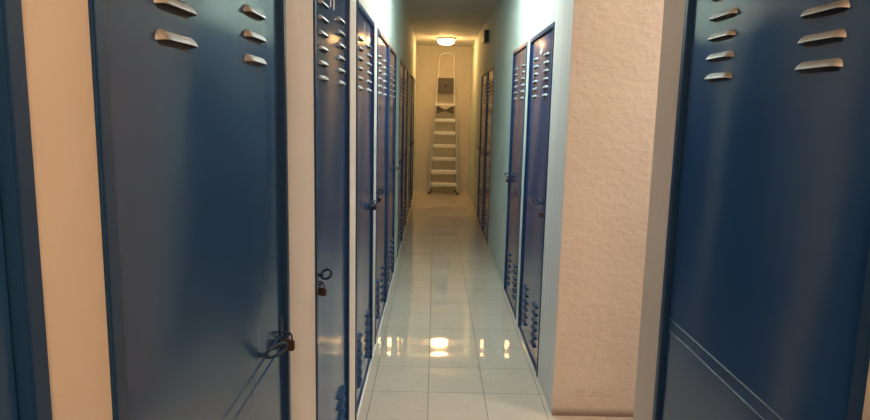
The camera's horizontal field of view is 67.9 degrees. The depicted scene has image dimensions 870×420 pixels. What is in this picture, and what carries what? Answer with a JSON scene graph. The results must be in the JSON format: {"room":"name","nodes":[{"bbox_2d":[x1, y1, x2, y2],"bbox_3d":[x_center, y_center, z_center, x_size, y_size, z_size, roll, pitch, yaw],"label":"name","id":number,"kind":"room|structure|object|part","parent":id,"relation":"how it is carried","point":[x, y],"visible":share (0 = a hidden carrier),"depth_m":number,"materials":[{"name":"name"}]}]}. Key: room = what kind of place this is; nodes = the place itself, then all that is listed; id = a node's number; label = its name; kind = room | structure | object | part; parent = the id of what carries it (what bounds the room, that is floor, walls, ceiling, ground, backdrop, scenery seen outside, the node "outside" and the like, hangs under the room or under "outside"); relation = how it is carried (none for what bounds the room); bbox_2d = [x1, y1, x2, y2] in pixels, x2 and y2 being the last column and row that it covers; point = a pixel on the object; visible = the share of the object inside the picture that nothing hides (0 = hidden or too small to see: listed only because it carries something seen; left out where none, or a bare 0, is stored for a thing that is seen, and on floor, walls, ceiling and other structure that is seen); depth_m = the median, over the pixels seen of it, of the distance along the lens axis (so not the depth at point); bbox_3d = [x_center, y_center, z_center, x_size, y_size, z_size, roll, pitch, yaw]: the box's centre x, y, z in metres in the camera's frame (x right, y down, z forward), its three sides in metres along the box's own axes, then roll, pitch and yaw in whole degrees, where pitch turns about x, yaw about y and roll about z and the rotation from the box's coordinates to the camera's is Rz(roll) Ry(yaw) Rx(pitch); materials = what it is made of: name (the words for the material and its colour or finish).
{"room":"locker room","nodes":[
{"label":"locker room","id":0,"kind":"room"},
{"bbox_2d":[21,0,416,419],"bbox_3d":[-0.431,-0.543,4.724,0.140,2.660,14.700,1,9,0],"label":"wall","id":1,"kind":"structure","parent":0,"point":[56,32],"depth_m":0.68,"materials":[{"name":"beige paint"}]},
{"bbox_2d":[0,0,52,419],"bbox_3d":[-0.399,0.498,0.211,0.062,2.009,0.897,1,9,0],"label":"locker","id":2,"kind":"object","parent":1,"relation":"attached to","point":[25,393],"visible":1,"depth_m":0.57,"materials":[{"name":"blue metal"}]},
{"bbox_2d":[88,0,290,419],"bbox_3d":[-0.379,0.341,1.207,0.100,2.009,0.881,1,9,0],"label":"locker","id":3,"kind":"object","parent":1,"relation":"attached to","point":[190,96],"visible":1,"depth_m":1.00,"materials":[{"name":"blue metal"}]},
{"bbox_2d":[283,332,294,350],"bbox_3d":[-0.361,0.324,1.600,0.030,0.047,0.013,6,10,27],"label":"padlock","id":4,"kind":"object","parent":3,"relation":"attached to","point":[291,343],"visible":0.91,"depth_m":1.59,"materials":[{"name":"gold metal"}]},
{"bbox_2d":[313,0,349,419],"bbox_3d":[-0.377,0.154,2.395,0.100,2.009,0.784,1,9,0],"label":"locker","id":5,"kind":"object","parent":1,"relation":"attached to","point":[331,18],"visible":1,"depth_m":2.37,"materials":[{"name":"blue metal"}]},
{"bbox_2d":[318,281,326,295],"bbox_3d":[-0.361,0.251,2.064,0.030,0.047,0.013,6,10,27],"label":"padlock","id":6,"kind":"object","parent":5,"relation":"attached to","point":[322,291],"visible":0.98,"depth_m":2.06,"materials":[{"name":"gold metal"}]},
{"bbox_2d":[355,0,376,419],"bbox_3d":[-0.375,-0.010,3.432,0.100,2.009,0.827,1,9,0],"label":"locker","id":7,"kind":"object","parent":1,"relation":"attached to","point":[365,26],"visible":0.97,"depth_m":3.42,"materials":[{"name":"blue metal"}]},
{"bbox_2d":[375,28,388,343],"bbox_3d":[-0.374,-0.182,4.522,0.100,2.009,0.946,1,9,0],"label":"locker","id":8,"kind":"object","parent":1,"relation":"attached to","point":[382,43],"visible":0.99,"depth_m":4.54,"materials":[{"name":"blue metal"}]},
{"bbox_2d":[357,191,414,419],"bbox_3d":[-0.383,0.440,7.005,0.009,0.010,10.500,1,9,0],"label":"trim","id":9,"kind":"structure","parent":1,"relation":"attached to","point":[363,392],"depth_m":4.36,"materials":[{"name":"white"}]},
{"bbox_2d":[387,44,397,297],"bbox_3d":[-0.372,-0.334,5.483,0.100,2.009,0.841,1,9,0],"label":"locker","id":10,"kind":"object","parent":1,"relation":"attached to","point":[392,54],"visible":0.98,"depth_m":5.55,"materials":[{"name":"blue metal"}]},
{"bbox_2d":[397,59,404,256],"bbox_3d":[-0.370,-0.560,6.918,0.100,2.009,0.836,1,9,0],"label":"locker","id":11,"kind":"object","parent":1,"relation":"attached to","point":[402,65],"visible":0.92,"depth_m":7.02,"materials":[{"name":"blue metal"}]},
{"bbox_2d":[402,66,407,238],"bbox_3d":[-0.368,-0.707,7.846,0.100,2.009,0.876,1,9,0],"label":"locker","id":12,"kind":"object","parent":1,"relation":"attached to","point":[406,69],"visible":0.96,"depth_m":7.98,"materials":[{"name":"blue metal"}]},
{"bbox_2d":[408,73,413,213],"bbox_3d":[-0.366,-0.940,9.318,0.100,2.009,0.896,1,9,0],"label":"locker","id":13,"kind":"object","parent":1,"relation":"attached to","point":[411,75],"visible":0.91,"depth_m":9.52,"materials":[{"name":"blue metal"}]},
{"bbox_2d":[410,77,414,206],"bbox_3d":[-0.365,-1.099,10.326,0.100,2.009,0.896,1,9,0],"label":"locker","id":14,"kind":"object","parent":1,"relation":"attached to","point":[413,79],"visible":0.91,"depth_m":10.50,"materials":[{"name":"blue metal"}]},
{"bbox_2d":[415,45,471,190],"bbox_3d":[0.145,-1.688,12.054,1.270,2.660,0.140,1,9,0],"label":"wall","id":15,"kind":"structure","parent":0,"point":[427,56],"depth_m":11.97,"materials":[{"name":"beige paint"}]},
{"bbox_2d":[404,0,497,46],"bbox_3d":[1.001,-1.885,4.510,4.464,0.120,14.980,1,9,0],"label":"ceiling","id":16,"kind":"structure","parent":0,"point":[463,20],"depth_m":8.21,"materials":[{"name":"paint"}]},
{"bbox_2d":[436,37,456,44],"bbox_3d":[0.180,-2.727,10.452,0.336,0.106,0.336,1,9,0],"label":"ceiling light","id":17,"kind":"object","parent":16,"relation":"attached to","point":[441,40],"visible":1,"depth_m":10.35,"materials":[{"name":"white glass"}]},
{"bbox_2d":[438,39,453,44],"bbox_3d":[0.180,-2.714,10.454,0.260,0.080,0.260,1,9,0],"label":"diffuser","id":18,"kind":"object","parent":17,"relation":"attached to","point":[441,41],"depth_m":10.36,"materials":[{"name":"white"}]},
{"bbox_2d":[358,190,632,419],"bbox_3d":[0.940,0.861,4.943,4.464,0.120,14.980,1,9,0],"label":"floor","id":19,"kind":"structure","parent":0,"point":[450,345],"depth_m":4.40,"materials":[{"name":"tile"}]},
{"bbox_2d":[428,52,457,194],"bbox_3d":[0.171,-1.567,11.695,0.548,2.534,0.419,1,9,0],"label":"step ladder","id":20,"kind":"object","parent":19,"relation":"on","point":[444,85],"visible":1,"depth_m":11.66,"materials":[{"name":"silver metal"}]},
{"bbox_3d":[-0.035,-1.135,11.929,0.112,1.561,0.024,9,12,42],"label":"leg","id":21,"kind":"part","parent":20,"relation":"part of","materials":[{"name":"silver metal"}]},
{"bbox_3d":[0.196,-2.377,11.702,0.370,0.935,0.069,1,9,0],"label":"guard rail","id":22,"kind":"part","parent":20,"relation":"part of","materials":[{"name":"silver metal"}]},
{"bbox_3d":[0.195,-2.248,11.696,0.286,0.280,0.017,1,9,0],"label":"plate","id":23,"kind":"part","parent":20,"relation":"part of","materials":[{"name":"grey plastic"}]},
{"bbox_3d":[0.369,-1.127,11.930,0.112,1.561,0.024,-7,12,-42],"label":"leg","id":24,"kind":"part","parent":20,"relation":"part of","materials":[{"name":"silver metal"}]},
{"bbox_2d":[552,0,663,416],"bbox_3d":[1.844,-0.248,3.177,2.432,2.660,0.160,1,9,0],"label":"wall","id":25,"kind":"structure","parent":0,"point":[616,44],"depth_m":3.13,"materials":[{"name":"paint"}]},
{"bbox_2d":[467,0,869,419],"bbox_3d":[1.845,-0.493,4.728,2.434,2.660,14.700,1,9,0],"label":"wall","id":26,"kind":"structure","parent":0,"point":[511,23],"depth_m":3.37,"materials":[{"name":"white paint"}]},
{"bbox_2d":[477,71,486,228],"bbox_3d":[0.632,-0.811,8.648,0.100,2.009,0.896,1,9,0],"label":"locker","id":27,"kind":"object","parent":26,"relation":"attached to","point":[484,75],"visible":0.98,"depth_m":8.72,"materials":[{"name":"blue metal"}]},
{"bbox_2d":[483,30,488,43],"bbox_3d":[0.627,-2.135,7.964,0.059,0.150,0.200,1,9,0],"label":"junction box","id":28,"kind":"object","parent":26,"relation":"attached to","point":[485,32],"visible":1,"depth_m":7.87,"materials":[{"name":"grey plastic"}]},
{"bbox_2d":[482,66,493,244],"bbox_3d":[0.631,-0.655,7.661,0.100,2.009,0.856,1,9,0],"label":"locker","id":29,"kind":"object","parent":26,"relation":"attached to","point":[490,73],"visible":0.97,"depth_m":7.72,"materials":[{"name":"blue metal"}]},
{"bbox_2d":[504,41,527,318],"bbox_3d":[0.627,-0.242,5.043,0.100,2.009,0.816,1,9,0],"label":"locker","id":30,"kind":"object","parent":26,"relation":"attached to","point":[519,68],"visible":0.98,"depth_m":5.06,"materials":[{"name":"blue metal"}]},
{"bbox_2d":[518,22,554,376],"bbox_3d":[0.625,-0.086,4.050,0.100,2.009,0.886,1,9,0],"label":"locker","id":31,"kind":"object","parent":26,"relation":"attached to","point":[541,44],"visible":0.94,"depth_m":4.02,"materials":[{"name":"blue metal"}]},
{"bbox_2d":[539,209,543,217],"bbox_3d":[0.606,0.019,3.669,0.030,0.047,0.013,6,10,27],"label":"padlock","id":32,"kind":"object","parent":31,"relation":"attached to","point":[541,215],"visible":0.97,"depth_m":3.67,"materials":[{"name":"gold metal"}]},
{"bbox_2d":[652,0,869,419],"bbox_3d":[0.667,0.333,1.408,0.062,2.009,0.846,1,9,0],"label":"locker","id":33,"kind":"object","parent":26,"relation":"attached to","point":[765,314],"visible":1,"depth_m":1.27,"materials":[{"name":"blue metal"}]}
]}

